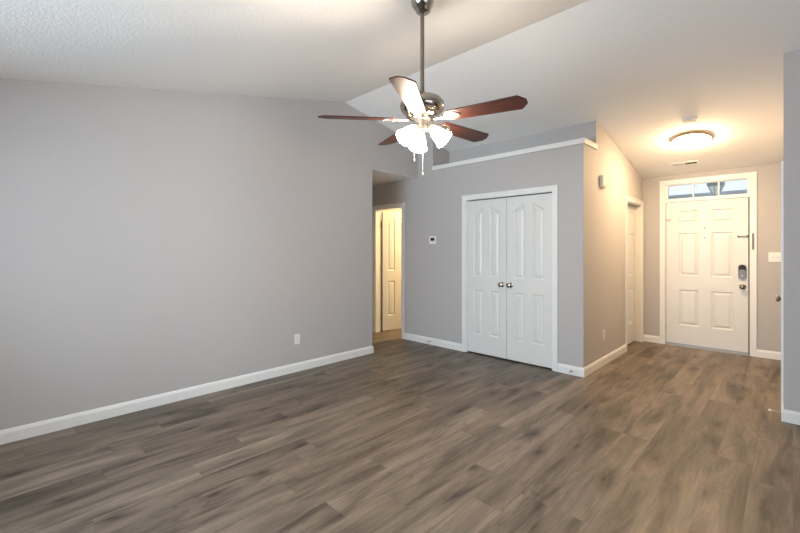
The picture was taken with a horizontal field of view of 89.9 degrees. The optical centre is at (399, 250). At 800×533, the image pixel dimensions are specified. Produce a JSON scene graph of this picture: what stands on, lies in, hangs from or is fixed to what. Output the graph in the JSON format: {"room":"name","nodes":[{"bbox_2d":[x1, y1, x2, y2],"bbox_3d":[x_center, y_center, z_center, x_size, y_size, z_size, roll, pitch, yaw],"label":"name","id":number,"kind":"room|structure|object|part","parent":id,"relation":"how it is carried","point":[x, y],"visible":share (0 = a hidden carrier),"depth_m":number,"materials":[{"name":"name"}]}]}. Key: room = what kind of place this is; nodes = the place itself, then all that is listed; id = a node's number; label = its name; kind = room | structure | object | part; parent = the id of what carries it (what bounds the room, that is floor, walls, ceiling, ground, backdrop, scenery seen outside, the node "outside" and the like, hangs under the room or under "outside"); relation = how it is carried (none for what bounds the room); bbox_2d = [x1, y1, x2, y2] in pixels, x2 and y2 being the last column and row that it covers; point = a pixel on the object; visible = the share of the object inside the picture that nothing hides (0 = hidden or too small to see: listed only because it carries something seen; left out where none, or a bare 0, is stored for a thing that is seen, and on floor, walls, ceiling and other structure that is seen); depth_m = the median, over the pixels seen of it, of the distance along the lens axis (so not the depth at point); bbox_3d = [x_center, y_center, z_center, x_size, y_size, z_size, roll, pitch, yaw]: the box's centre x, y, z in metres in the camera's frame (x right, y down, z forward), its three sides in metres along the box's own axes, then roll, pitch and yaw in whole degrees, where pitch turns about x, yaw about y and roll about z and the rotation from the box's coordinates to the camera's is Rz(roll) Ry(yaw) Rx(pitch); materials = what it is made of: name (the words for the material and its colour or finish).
{"room":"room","nodes":[
{"label":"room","id":0,"kind":"room"},
{"bbox_2d":[0,79,417,429],"bbox_3d":[-1.966,-0.237,3.776,0.115,3.211,6.283,0,0,44],"label":"wall","id":1,"kind":"structure","parent":0,"point":[153,241],"depth_m":3.58,"materials":[{"name":"grey paint"}]},
{"bbox_2d":[0,346,373,444],"bbox_3d":[-2.517,1.320,3.764,0.914,0.098,5.266,0,0,44],"label":"baseboard","id":2,"kind":"structure","parent":1,"relation":"attached to","point":[30,430],"depth_m":3.52,"materials":[{"name":"white paint"}]},
{"bbox_2d":[294,334,299,344],"bbox_3d":[-1.159,1.004,4.513,0.008,0.114,0.070,0,0,44],"label":"outlet","id":3,"kind":"object","parent":1,"relation":"attached to","point":[296,336],"visible":1,"depth_m":4.50,"materials":[{"name":"white plastic"}]},
{"bbox_2d":[381,209,400,328],"bbox_3d":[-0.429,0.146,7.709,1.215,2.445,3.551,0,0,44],"label":"door frame","id":4,"kind":"structure","parent":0,"point":[391,210],"depth_m":6.95,"materials":[{"name":"white paint"}]},
{"bbox_2d":[0,329,799,532],"bbox_3d":[0.101,1.429,3.519,7.830,0.120,8.804,0,0,44],"label":"floor","id":5,"kind":"structure","parent":0,"point":[403,436],"depth_m":2.67,"materials":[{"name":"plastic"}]},
{"bbox_2d":[665,343,749,355],"bbox_3d":[4.227,1.362,5.540,0.923,0.012,0.145,0,0,44],"label":"threshold","id":6,"kind":"object","parent":5,"relation":"on","point":[665,343],"visible":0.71,"depth_m":5.47,"materials":[{"name":"grey metal"}]},
{"bbox_2d":[0,0,799,185],"bbox_3d":[0.101,-1.501,3.519,7.830,0.883,8.804,0,0,44],"label":"ceiling","id":7,"kind":"structure","parent":0,"point":[637,69],"depth_m":3.33,"materials":[{"name":"white paint"}]},
{"bbox_2d":[318,0,527,174],"bbox_3d":[0.182,-1.045,2.580,1.254,1.137,1.220,0,0,44],"label":"ceiling fan","id":8,"kind":"object","parent":7,"relation":"hanging from","point":[421,107],"visible":1,"depth_m":2.49,"materials":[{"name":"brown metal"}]},
{"bbox_3d":[-0.266,-0.829,2.516,0.490,0.008,0.140,0,12,-6],"label":"blade","id":9,"kind":"part","parent":8,"relation":"part of","materials":[{"name":"brown wood"}]},
{"bbox_3d":[-0.023,-0.829,2.932,0.140,0.008,0.490,-13,5,-23],"label":"blade","id":10,"kind":"part","parent":8,"relation":"part of","materials":[{"name":"brown wood"}]},
{"bbox_3d":[0.046,-0.714,2.486,0.122,0.136,0.137,0,0,44],"label":"lamp shade","id":11,"kind":"part","parent":8,"relation":"part of","materials":[{"name":"white glass"}]},
{"bbox_3d":[0.055,-0.829,2.156,0.140,0.008,0.490,12,3,12],"label":"blade","id":12,"kind":"part","parent":8,"relation":"part of","materials":[{"name":"brown wood"}]},
{"bbox_3d":[0.128,-0.714,2.685,0.131,0.136,0.123,0,0,44],"label":"lamp shade","id":13,"kind":"part","parent":8,"relation":"part of","materials":[{"name":"white glass"}]},
{"bbox_3d":[0.261,-0.714,2.518,0.135,0.136,0.117,0,0,44],"label":"lamp shade","id":14,"kind":"part","parent":8,"relation":"part of","materials":[{"name":"white glass"}]},
{"bbox_3d":[0.448,-0.829,2.829,0.490,0.008,0.140,0,-12,-42],"label":"blade","id":15,"kind":"part","parent":8,"relation":"part of","materials":[{"name":"brown wood"}]},
{"bbox_3d":[0.496,-0.829,2.350,0.490,0.008,0.140,0,-12,30],"label":"blade","id":16,"kind":"part","parent":8,"relation":"part of","materials":[{"name":"brown wood"}]},
{"bbox_2d":[670,160,698,166],"bbox_3d":[3.809,-1.154,5.365,0.310,0.030,0.123,0,0,44],"label":"ceiling vent","id":17,"kind":"object","parent":7,"relation":"in","point":[696,161],"visible":1,"depth_m":5.35,"materials":[{"name":"white paint"}]},
{"bbox_2d":[682,116,696,124],"bbox_3d":[3.116,-1.389,4.307,0.132,0.060,0.133,0,0,-15],"label":"smoke detector","id":18,"kind":"object","parent":7,"relation":"attached to","point":[690,120],"visible":1,"depth_m":4.28,"materials":[{"name":"white plastic"}]},
{"bbox_2d":[672,131,711,149],"bbox_3d":[3.407,-1.271,4.682,0.374,0.148,0.370,0,0,38],"label":"flush ceiling light","id":19,"kind":"object","parent":7,"relation":"attached to","point":[695,139],"visible":1,"depth_m":4.59,"materials":[{"name":"white glass"}]},
{"bbox_2d":[372,142,586,367],"bbox_3d":[0.377,-0.098,5.959,4.585,2.934,0.115,0,0,44],"label":"wall","id":20,"kind":"structure","parent":0,"point":[433,200],"depth_m":5.46,"materials":[{"name":"grey paint"}]},
{"bbox_2d":[372,202,404,338],"bbox_3d":[-0.150,0.318,6.474,0.734,2.102,0.149,0,0,44],"label":"door frame","id":21,"kind":"structure","parent":20,"relation":"attached to","point":[376,210],"depth_m":6.64,"materials":[{"name":"white paint"}]},
{"bbox_2d":[382,211,400,330],"bbox_3d":[-0.041,0.354,6.864,0.598,2.005,0.103,0,0,-34],"label":"door","id":22,"kind":"structure","parent":20,"relation":"in","point":[391,221],"depth_m":6.82,"materials":[{"name":"white paint"}]},
{"bbox_2d":[404,333,461,350],"bbox_3d":[0.455,1.320,5.793,1.083,0.098,0.014,0,0,44],"label":"baseboard","id":23,"kind":"structure","parent":20,"relation":"attached to","point":[437,342],"depth_m":5.75,"materials":[{"name":"white paint"}]},
{"bbox_2d":[429,236,436,243],"bbox_3d":[0.473,-0.143,5.766,0.124,0.116,0.025,0,0,44],"label":"thermostat","id":24,"kind":"object","parent":20,"relation":"attached to","point":[432,239],"visible":1,"depth_m":5.75,"materials":[{"name":"white plastic"}]},
{"bbox_2d":[467,198,506,358],"bbox_3d":[1.098,0.350,5.167,0.587,2.002,0.103,0,0,44],"label":"door","id":25,"kind":"structure","parent":20,"relation":"in","point":[486,219],"depth_m":5.16,"materials":[{"name":"white paint"}]},
{"bbox_2d":[462,185,557,371],"bbox_3d":[1.353,0.318,5.005,1.304,2.102,0.149,0,0,44],"label":"door frame","id":26,"kind":"structure","parent":20,"relation":"attached to","point":[553,189],"depth_m":4.70,"materials":[{"name":"white paint"}]},
{"bbox_2d":[506,193,551,367],"bbox_3d":[1.521,0.350,4.754,0.587,2.002,0.103,0,0,44],"label":"door","id":27,"kind":"structure","parent":20,"relation":"in","point":[529,217],"depth_m":4.75,"materials":[{"name":"white paint"}]},
{"bbox_2d":[438,123,585,164],"bbox_3d":[1.300,-1.307,5.412,2.270,0.472,0.393,0,0,44],"label":"wall","id":28,"kind":"structure","parent":0,"point":[578,131],"depth_m":5.30,"materials":[{"name":"grey paint"}]},
{"bbox_2d":[432,138,597,169],"bbox_3d":[1.363,-1.178,5.173,2.124,0.053,0.417,0,0,44],"label":"trim","id":29,"kind":"structure","parent":28,"relation":"attached to","point":[586,141],"depth_m":4.79,"materials":[{"name":"white paint"}]},
{"bbox_2d":[586,121,642,365],"bbox_3d":[2.817,-0.059,5.257,0.115,2.856,2.291,0,0,44],"label":"wall","id":30,"kind":"structure","parent":0,"point":[605,206],"depth_m":4.85,"materials":[{"name":"grey paint"}]},
{"bbox_2d":[558,345,625,377],"bbox_3d":[2.405,1.320,4.942,0.290,0.098,1.522,0,0,44],"label":"baseboard","id":31,"kind":"structure","parent":30,"relation":"attached to","point":[562,368],"depth_m":4.48,"materials":[{"name":"white paint"}]},
{"bbox_2d":[600,175,607,187],"bbox_3d":[2.400,-0.808,4.716,0.044,0.130,0.156,0,0,44],"label":"door chime","id":32,"kind":"object","parent":30,"relation":"attached to","point":[603,179],"visible":1,"depth_m":4.67,"materials":[{"name":"beige plastic"}]},
{"bbox_2d":[627,205,634,344],"bbox_3d":[3.293,0.353,5.751,0.103,2.008,0.729,0,0,44],"label":"door","id":33,"kind":"structure","parent":30,"relation":"in","point":[630,209],"depth_m":5.88,"materials":[{"name":"white paint"}]},
{"bbox_2d":[625,196,643,351],"bbox_3d":[3.296,0.318,5.748,0.149,2.102,0.875,0,0,44],"label":"door frame","id":34,"kind":"structure","parent":30,"relation":"attached to","point":[638,204],"depth_m":5.99,"materials":[{"name":"white paint"}]},
{"bbox_2d":[643,163,780,351],"bbox_3d":[3.178,0.143,6.586,7.715,2.451,0.115,0,0,44],"label":"wall","id":35,"kind":"structure","parent":0,"point":[768,176],"depth_m":5.12,"materials":[{"name":"grey paint"}]},
{"bbox_2d":[644,335,659,342],"bbox_3d":[3.733,1.320,5.954,0.222,0.098,0.014,0,0,44],"label":"baseboard","id":36,"kind":"structure","parent":35,"relation":"attached to","point":[648,338],"depth_m":5.94,"materials":[{"name":"white paint"}]},
{"bbox_2d":[665,197,747,353],"bbox_3d":[4.186,0.335,5.529,0.944,2.041,0.112,0,0,44],"label":"door","id":37,"kind":"structure","parent":35,"relation":"in","point":[707,240],"depth_m":5.49,"materials":[{"name":"white paint"}]},
{"bbox_3d":[4.467,0.481,5.224,0.072,0.072,0.068,0,0,44],"label":"knob","id":38,"kind":"part","parent":37,"relation":"part of","materials":[{"name":"silver metal"}]},
{"bbox_2d":[666,178,749,200],"bbox_3d":[4.230,-0.827,5.544,0.925,0.221,0.055,0,0,44],"label":"window","id":39,"kind":"structure","parent":35,"relation":"in","point":[748,179],"depth_m":5.50,"materials":[{"name":"white paint"}]},
{"bbox_2d":[660,171,756,356],"bbox_3d":[4.231,0.181,5.545,1.063,2.375,0.132,0,0,44],"label":"door frame","id":40,"kind":"structure","parent":35,"relation":"attached to","point":[752,175],"depth_m":5.22,"materials":[{"name":"white paint"}]},
{"bbox_2d":[752,233,753,249],"bbox_3d":[4.535,-0.111,5.146,0.018,0.210,0.012,0,0,44],"label":"lock plate","id":41,"kind":"object","parent":35,"relation":"attached to","point":[752,233],"visible":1,"depth_m":5.14,"materials":[{"name":"grey metal"}]},
{"bbox_2d":[757,349,780,359],"bbox_3d":[4.670,1.320,5.038,0.273,0.098,0.014,0,0,44],"label":"baseboard","id":42,"kind":"structure","parent":35,"relation":"attached to","point":[760,353],"depth_m":5.05,"materials":[{"name":"white paint"}]},
{"bbox_2d":[768,252,780,261],"bbox_3d":[4.694,0.088,5.011,0.124,0.120,0.017,0,0,44],"label":"light switch","id":43,"kind":"object","parent":35,"relation":"attached to","point":[772,256],"visible":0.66,"depth_m":5.02,"materials":[{"name":"white plastic"}]},
{"bbox_2d":[784,50,799,411],"bbox_3d":[3.630,-0.102,2.735,1.457,2.941,0.115,0,0,44],"label":"wall","id":44,"kind":"structure","parent":0,"point":[791,59],"depth_m":3.17,"materials":[{"name":"grey paint"}]},
{"bbox_2d":[781,404,799,424],"bbox_3d":[3.628,1.320,2.743,1.470,0.098,0.151,0,0,44],"label":"baseboard","id":45,"kind":"structure","parent":44,"relation":"attached to","point":[788,416],"depth_m":3.17,"materials":[{"name":"white paint"}]},
{"bbox_3d":[4.002,-0.090,4.076,0.115,2.918,2.323,0,0,44],"label":"wall","id":46,"kind":"structure","parent":0,"visible":0},
{"bbox_2d":[781,161,783,406],"bbox_3d":[3.500,0.318,3.563,0.149,2.102,0.844,0,0,44],"label":"door frame","id":47,"kind":"structure","parent":46,"relation":"attached to","point":[782,162],"depth_m":3.31,"materials":[{"name":"white paint"}]},
{"label":"outside","id":48,"kind":"structure","parent":0,"visible":0},
{"bbox_3d":[5.095,1.439,6.340,4.400,0.100,2.209,0,0,44],"label":"floor","id":49,"kind":"structure","parent":48,"visible":0},
{"bbox_2d":[669,189,746,198],"bbox_3d":[5.605,0.089,6.862,4.000,2.760,0.150,0,0,44],"label":"beam","id":50,"kind":"structure","parent":49,"relation":"on","point":[734,191],"depth_m":7.01,"materials":[{"name":"paint"}]},
{"bbox_3d":[5.007,-1.327,6.251,4.000,0.088,1.959,0,0,44],"label":"ceiling","id":51,"kind":"structure","parent":50,"relation":"on","visible":0},
{"bbox_2d":[707,182,724,195],"bbox_3d":[4.733,-1.041,6.001,0.207,0.485,0.222,0,0,44],"label":"lantern","id":52,"kind":"object","parent":51,"relation":"hanging from","point":[713,187],"visible":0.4,"depth_m":5.96,"materials":[{"name":"glass"}]},
{"bbox_3d":[4.733,-0.897,6.001,0.159,0.119,0.170,0,0,44],"label":"lantern glass","id":53,"kind":"part","parent":52,"relation":"part of","materials":[{"name":"clear glass"}]}
]}

